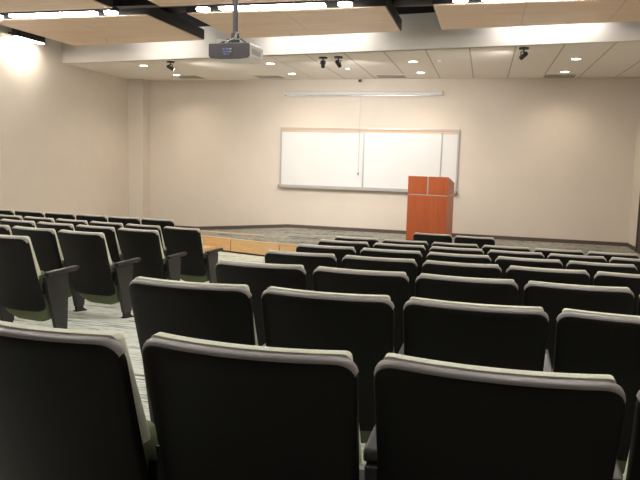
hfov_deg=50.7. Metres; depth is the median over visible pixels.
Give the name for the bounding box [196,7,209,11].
diffuser
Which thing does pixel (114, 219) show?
seat
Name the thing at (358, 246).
seat
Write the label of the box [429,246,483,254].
seat
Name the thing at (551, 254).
cushion
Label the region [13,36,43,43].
diffuser
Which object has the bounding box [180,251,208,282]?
seat cushion
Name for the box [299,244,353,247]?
cushion
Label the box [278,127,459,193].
whiteboard
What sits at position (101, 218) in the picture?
seat
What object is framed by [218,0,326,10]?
linear light
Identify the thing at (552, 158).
wall
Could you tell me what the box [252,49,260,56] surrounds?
grille
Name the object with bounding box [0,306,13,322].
seat
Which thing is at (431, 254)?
cushion
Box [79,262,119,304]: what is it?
seat cushion
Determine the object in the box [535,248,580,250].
cushion
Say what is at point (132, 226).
cushion
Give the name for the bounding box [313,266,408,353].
seat
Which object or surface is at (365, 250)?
cushion
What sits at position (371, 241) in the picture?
seat
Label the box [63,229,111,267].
cushion
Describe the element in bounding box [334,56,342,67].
spotlight
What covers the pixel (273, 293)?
cushion
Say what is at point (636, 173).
wall
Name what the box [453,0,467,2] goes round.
round light
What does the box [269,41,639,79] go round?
ceiling tiles
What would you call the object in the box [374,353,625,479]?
seat
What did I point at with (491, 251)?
cushion
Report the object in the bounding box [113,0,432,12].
air duct
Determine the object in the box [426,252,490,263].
seat
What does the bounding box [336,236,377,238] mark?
cushion
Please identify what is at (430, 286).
seat
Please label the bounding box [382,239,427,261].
seat
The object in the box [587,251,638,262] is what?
seat
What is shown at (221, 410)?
seat
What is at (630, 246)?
baseboard
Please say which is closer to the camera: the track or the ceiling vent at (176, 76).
the track
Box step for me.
[203,245,215,250]
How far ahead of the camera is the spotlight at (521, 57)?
9.45 m
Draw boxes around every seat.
[0,209,14,214]
[0,214,22,219]
[0,219,36,228]
[0,225,11,234]
[0,234,78,328]
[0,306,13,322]
[0,321,166,479]
[11,226,86,311]
[15,210,44,217]
[23,216,54,226]
[37,222,74,247]
[45,212,75,222]
[56,218,87,230]
[58,229,140,318]
[76,214,107,224]
[76,224,123,262]
[89,221,123,249]
[108,216,140,227]
[117,228,186,280]
[125,223,167,255]
[129,276,265,424]
[141,218,174,247]
[142,332,377,479]
[163,226,222,282]
[215,259,306,345]
[261,286,403,442]
[265,250,336,290]
[296,244,355,267]
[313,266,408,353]
[318,239,368,255]
[334,236,378,247]
[342,255,417,298]
[360,248,421,276]
[373,243,425,264]
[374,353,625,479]
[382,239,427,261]
[403,297,551,371]
[413,232,451,252]
[415,273,517,305]
[422,260,501,278]
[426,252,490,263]
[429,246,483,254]
[431,242,478,248]
[454,235,494,248]
[482,245,530,254]
[487,250,543,263]
[495,256,562,278]
[506,265,589,305]
[523,281,633,369]
[533,248,583,258]
[547,253,606,268]
[552,308,639,473]
[566,261,636,285]
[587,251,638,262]
[593,271,639,314]
[609,257,639,273]
[623,390,639,479]
[636,294,639,315]
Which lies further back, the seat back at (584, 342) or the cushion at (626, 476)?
the seat back at (584, 342)
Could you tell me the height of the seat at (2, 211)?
0.845 m
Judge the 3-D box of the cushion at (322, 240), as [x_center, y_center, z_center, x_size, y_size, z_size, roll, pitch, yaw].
[0.240,0.169,6.762,0.508,0.336,0.171,3,7,15]
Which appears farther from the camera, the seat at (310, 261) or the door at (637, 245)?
the door at (637, 245)
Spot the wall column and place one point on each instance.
(138, 89)
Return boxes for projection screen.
[283,90,442,174]
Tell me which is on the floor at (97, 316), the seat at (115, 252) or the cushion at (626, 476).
the seat at (115, 252)
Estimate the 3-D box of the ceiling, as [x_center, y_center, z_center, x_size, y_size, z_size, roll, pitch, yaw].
[-2.464,-3.281,12.905,4.174,0.080,3.398,3,7,13]
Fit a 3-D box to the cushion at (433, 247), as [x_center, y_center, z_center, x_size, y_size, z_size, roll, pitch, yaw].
[1.321,0.235,6.563,0.508,0.336,0.171,3,7,15]
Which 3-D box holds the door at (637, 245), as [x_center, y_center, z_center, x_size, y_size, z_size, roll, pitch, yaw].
[5.385,-0.814,11.158,0.091,2.170,1.000,3,7,13]
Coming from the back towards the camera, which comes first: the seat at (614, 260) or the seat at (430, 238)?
the seat at (430, 238)
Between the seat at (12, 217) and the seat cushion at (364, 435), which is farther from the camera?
the seat at (12, 217)
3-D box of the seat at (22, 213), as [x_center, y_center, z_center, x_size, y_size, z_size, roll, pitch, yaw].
[-4.287,-0.038,10.365,0.559,0.845,0.538,4,7,19]
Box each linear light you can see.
[7,9,99,17]
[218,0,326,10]
[482,0,511,1]
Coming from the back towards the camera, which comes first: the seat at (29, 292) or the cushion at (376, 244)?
the cushion at (376, 244)
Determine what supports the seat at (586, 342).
on the floor at (97, 316)
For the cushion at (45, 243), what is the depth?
6.09 m
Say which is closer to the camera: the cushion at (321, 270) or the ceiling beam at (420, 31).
the cushion at (321, 270)
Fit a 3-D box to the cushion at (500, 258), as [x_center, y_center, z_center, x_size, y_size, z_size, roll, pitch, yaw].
[1.675,0.307,5.462,0.508,0.336,0.171,3,7,15]
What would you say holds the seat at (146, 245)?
on the floor at (97, 316)
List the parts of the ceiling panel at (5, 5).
edge frame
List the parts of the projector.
connector plate, panel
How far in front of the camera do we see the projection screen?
13.58 m
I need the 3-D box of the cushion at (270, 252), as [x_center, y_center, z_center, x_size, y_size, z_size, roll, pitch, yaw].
[-0.130,0.246,4.763,0.508,0.336,0.171,3,7,15]
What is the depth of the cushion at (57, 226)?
7.26 m
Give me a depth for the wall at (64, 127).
12.40 m
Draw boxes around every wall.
[0,25,128,219]
[150,77,639,242]
[628,97,639,245]
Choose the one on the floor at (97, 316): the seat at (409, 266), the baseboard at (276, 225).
the seat at (409, 266)
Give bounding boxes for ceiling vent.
[169,75,206,78]
[251,75,287,78]
[374,75,408,78]
[541,74,578,77]
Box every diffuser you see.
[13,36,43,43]
[104,10,117,14]
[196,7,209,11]
[338,2,351,6]
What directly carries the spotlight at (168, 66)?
attached to the ceiling
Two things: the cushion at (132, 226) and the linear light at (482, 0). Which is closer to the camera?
the linear light at (482, 0)
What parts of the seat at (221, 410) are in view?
armrest, panel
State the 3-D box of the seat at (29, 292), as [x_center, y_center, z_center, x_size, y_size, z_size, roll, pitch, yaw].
[-2.231,0.340,5.147,0.534,0.804,0.538,4,7,22]
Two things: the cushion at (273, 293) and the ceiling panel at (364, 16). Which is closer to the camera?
the cushion at (273, 293)
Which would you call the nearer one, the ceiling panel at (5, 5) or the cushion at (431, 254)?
the cushion at (431, 254)
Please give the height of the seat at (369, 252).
0.804 m
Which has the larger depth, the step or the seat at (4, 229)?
the step
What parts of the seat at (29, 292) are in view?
panel, armrest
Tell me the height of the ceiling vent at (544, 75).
0.006 m
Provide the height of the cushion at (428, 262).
0.336 m
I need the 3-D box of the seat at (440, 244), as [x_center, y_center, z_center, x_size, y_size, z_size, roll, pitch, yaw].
[1.559,0.414,7.737,0.559,0.804,0.538,3,7,15]
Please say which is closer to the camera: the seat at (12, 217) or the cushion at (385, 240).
the cushion at (385, 240)
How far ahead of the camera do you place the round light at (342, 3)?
7.82 m
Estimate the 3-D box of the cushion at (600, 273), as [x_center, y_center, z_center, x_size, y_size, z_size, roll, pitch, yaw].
[2.030,0.379,4.359,0.508,0.336,0.171,3,7,15]
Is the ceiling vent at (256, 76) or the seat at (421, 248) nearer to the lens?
the seat at (421, 248)
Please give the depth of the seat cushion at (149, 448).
1.75 m
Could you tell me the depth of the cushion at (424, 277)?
3.46 m
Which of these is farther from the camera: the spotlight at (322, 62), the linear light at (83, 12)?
the spotlight at (322, 62)
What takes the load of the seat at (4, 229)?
on the floor at (97, 316)
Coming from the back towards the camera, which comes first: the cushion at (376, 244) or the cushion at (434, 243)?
the cushion at (434, 243)
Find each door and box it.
[0,133,2,208]
[635,195,639,253]
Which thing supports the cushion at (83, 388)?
on the seat at (71, 407)
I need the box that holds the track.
[2,0,336,12]
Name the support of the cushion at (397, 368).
on the seat at (435, 419)
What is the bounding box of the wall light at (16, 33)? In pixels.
[8,28,44,43]
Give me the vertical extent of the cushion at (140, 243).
0.336 m
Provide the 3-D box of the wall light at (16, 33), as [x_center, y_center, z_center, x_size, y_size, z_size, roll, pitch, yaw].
[-4.886,-3.380,11.220,0.230,0.140,0.720,3,7,13]
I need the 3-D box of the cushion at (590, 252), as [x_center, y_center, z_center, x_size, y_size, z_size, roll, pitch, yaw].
[3.123,0.297,7.252,0.508,0.336,0.171,3,7,16]
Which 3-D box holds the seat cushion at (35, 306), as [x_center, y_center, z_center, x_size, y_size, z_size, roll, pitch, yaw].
[-2.247,0.418,5.171,0.446,0.415,0.203,4,7,22]
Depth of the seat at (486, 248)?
7.35 m
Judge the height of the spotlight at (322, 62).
0.168 m
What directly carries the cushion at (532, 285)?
on the seat at (553, 298)
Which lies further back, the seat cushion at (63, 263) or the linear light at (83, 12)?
the linear light at (83, 12)
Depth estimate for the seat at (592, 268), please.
5.25 m
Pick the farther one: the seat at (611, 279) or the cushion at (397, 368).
the seat at (611, 279)
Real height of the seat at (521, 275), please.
0.804 m
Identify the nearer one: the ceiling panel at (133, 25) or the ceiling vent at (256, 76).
the ceiling panel at (133, 25)
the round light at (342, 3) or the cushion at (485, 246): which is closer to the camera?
the cushion at (485, 246)
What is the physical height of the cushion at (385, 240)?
0.336 m
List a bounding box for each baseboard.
[175,224,626,245]
[627,243,634,250]
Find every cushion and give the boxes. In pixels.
[0,234,40,279]
[0,321,150,443]
[6,270,50,320]
[14,226,63,261]
[42,222,74,230]
[62,260,71,296]
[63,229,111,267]
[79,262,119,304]
[122,228,164,258]
[129,223,164,249]
[135,276,257,345]
[143,420,157,472]
[163,255,168,279]
[165,226,204,253]
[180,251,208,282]
[220,259,303,267]
[267,286,390,299]
[268,250,334,255]
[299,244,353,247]
[317,266,405,274]
[321,239,367,242]
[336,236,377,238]
[346,255,414,260]
[360,431,371,442]
[363,248,420,252]
[375,243,423,245]
[383,353,616,383]
[384,239,426,241]
[409,297,543,310]
[420,273,514,281]
[426,260,498,265]
[429,252,488,256]
[432,246,481,249]
[433,242,476,244]
[484,245,528,247]
[490,250,541,253]
[498,256,559,260]
[510,265,586,271]
[528,281,629,289]
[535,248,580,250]
[549,253,603,256]
[569,261,634,265]
[589,251,636,254]
[597,271,639,275]
[618,461,626,473]
[623,450,629,479]
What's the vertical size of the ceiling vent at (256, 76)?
0.006 m
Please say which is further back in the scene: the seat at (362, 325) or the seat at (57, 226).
the seat at (57, 226)
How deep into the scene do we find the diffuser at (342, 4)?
7.82 m
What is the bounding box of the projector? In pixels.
[209,0,262,63]
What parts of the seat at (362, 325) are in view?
armrest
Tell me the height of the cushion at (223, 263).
0.336 m
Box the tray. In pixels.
[278,185,455,193]
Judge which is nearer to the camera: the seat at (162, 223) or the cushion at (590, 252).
the cushion at (590, 252)
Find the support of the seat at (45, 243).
on the floor at (97, 316)
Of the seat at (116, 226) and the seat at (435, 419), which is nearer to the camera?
the seat at (435, 419)
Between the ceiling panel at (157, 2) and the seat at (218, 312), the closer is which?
the seat at (218, 312)
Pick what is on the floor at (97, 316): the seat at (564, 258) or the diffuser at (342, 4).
the seat at (564, 258)
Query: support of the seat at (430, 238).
on the floor at (97, 316)
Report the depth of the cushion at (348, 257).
4.57 m
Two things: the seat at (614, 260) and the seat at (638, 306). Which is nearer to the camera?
the seat at (638, 306)
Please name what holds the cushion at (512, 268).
on the seat at (521, 275)
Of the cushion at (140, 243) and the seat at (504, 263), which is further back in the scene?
the cushion at (140, 243)
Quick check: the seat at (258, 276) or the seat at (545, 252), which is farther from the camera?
the seat at (545, 252)
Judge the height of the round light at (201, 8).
0.074 m
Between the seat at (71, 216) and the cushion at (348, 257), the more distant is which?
the seat at (71, 216)
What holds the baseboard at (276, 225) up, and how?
attached to the wall at (552, 158)
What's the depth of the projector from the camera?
6.25 m
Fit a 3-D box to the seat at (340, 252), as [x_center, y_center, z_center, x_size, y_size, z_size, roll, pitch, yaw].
[0.089,0.423,5.941,0.597,0.804,0.538,3,7,15]
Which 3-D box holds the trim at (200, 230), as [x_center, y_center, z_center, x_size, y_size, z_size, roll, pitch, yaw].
[-2.070,-0.152,13.186,2.127,0.026,0.094,4,7,21]
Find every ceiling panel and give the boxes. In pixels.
[0,0,112,12]
[0,7,203,45]
[148,0,317,5]
[186,0,401,38]
[432,0,639,29]
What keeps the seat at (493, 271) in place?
on the floor at (97, 316)
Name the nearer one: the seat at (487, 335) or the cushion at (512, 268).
the seat at (487, 335)
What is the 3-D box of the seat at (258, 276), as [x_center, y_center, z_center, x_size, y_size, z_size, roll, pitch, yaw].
[-0.286,0.501,3.923,0.597,0.804,0.538,3,7,15]
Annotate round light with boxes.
[103,7,118,14]
[195,5,210,11]
[337,0,353,6]
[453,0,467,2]
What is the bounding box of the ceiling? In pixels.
[67,55,315,80]
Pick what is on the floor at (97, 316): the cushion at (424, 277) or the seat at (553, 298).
the seat at (553, 298)
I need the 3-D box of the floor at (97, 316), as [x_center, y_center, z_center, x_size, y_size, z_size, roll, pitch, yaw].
[-1.387,0.696,5.074,10.492,1.346,19.000,3,7,13]
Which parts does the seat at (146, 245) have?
panel, armrest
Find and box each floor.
[13,251,623,475]
[200,228,639,258]
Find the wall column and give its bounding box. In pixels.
[128,79,149,224]
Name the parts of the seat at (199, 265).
panel, armrest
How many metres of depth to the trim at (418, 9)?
9.84 m
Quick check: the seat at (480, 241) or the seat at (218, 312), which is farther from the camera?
the seat at (480, 241)
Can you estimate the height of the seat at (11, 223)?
0.804 m
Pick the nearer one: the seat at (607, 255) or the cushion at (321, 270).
the cushion at (321, 270)
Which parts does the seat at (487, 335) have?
armrest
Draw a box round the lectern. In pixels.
[406,176,454,240]
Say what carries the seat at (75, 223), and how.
on the floor at (97, 316)
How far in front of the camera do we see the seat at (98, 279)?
5.99 m
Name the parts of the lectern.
panel, panel, panel, panel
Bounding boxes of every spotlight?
[166,61,174,70]
[319,57,326,67]
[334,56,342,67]
[519,47,528,59]
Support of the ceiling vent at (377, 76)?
attached to the ceiling tiles
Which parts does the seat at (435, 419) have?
armrest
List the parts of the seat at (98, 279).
panel, foot plate, armrest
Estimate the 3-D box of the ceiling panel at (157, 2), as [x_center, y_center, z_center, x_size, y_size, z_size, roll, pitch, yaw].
[-1.022,-3.117,6.703,2.500,0.950,2.508,3,7,13]
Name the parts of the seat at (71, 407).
panel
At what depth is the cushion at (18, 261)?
4.89 m
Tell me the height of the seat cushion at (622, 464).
0.415 m
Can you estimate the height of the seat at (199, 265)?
0.804 m
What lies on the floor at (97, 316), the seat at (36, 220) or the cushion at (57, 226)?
the seat at (36, 220)
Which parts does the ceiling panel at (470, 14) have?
edge frame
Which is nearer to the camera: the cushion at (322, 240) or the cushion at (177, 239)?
the cushion at (322, 240)
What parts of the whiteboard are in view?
board panel, divider rail, board panel, divider rail, board panel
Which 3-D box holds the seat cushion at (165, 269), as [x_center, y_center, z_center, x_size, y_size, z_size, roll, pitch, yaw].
[-1.790,0.347,7.139,0.446,0.415,0.203,4,7,22]
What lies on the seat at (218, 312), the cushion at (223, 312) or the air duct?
the cushion at (223, 312)
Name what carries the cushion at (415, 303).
on the seat at (487, 335)
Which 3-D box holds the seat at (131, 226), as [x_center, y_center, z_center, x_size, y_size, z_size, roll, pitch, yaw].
[-2.038,0.197,8.316,0.534,0.804,0.538,4,7,22]
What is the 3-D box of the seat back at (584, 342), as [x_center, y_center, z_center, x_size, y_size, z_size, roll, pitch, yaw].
[1.111,0.424,2.424,0.508,0.336,0.171,3,7,15]
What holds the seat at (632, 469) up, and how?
on the floor at (97, 316)
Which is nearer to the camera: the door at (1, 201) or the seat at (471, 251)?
the seat at (471, 251)
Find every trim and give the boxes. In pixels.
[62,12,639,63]
[170,6,434,26]
[200,230,257,234]
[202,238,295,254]
[222,250,264,256]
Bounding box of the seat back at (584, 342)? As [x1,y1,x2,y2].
[552,308,639,371]
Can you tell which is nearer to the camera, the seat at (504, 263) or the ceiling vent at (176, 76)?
the seat at (504, 263)
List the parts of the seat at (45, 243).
panel, foot plate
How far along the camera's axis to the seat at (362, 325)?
2.55 m
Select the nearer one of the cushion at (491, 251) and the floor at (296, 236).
the cushion at (491, 251)
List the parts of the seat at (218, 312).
panel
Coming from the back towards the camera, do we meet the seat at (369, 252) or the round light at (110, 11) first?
the round light at (110, 11)
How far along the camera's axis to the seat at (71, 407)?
1.62 m
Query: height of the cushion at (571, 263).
0.336 m
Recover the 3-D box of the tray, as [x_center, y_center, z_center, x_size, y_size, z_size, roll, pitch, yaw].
[0.908,-1.033,13.792,3.694,0.042,0.100,3,7,16]
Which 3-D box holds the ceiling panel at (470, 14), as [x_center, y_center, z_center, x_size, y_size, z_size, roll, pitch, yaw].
[2.991,-3.172,8.054,3.130,0.950,1.604,3,7,13]
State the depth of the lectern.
12.00 m
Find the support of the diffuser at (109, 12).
attached to the round light at (110, 11)

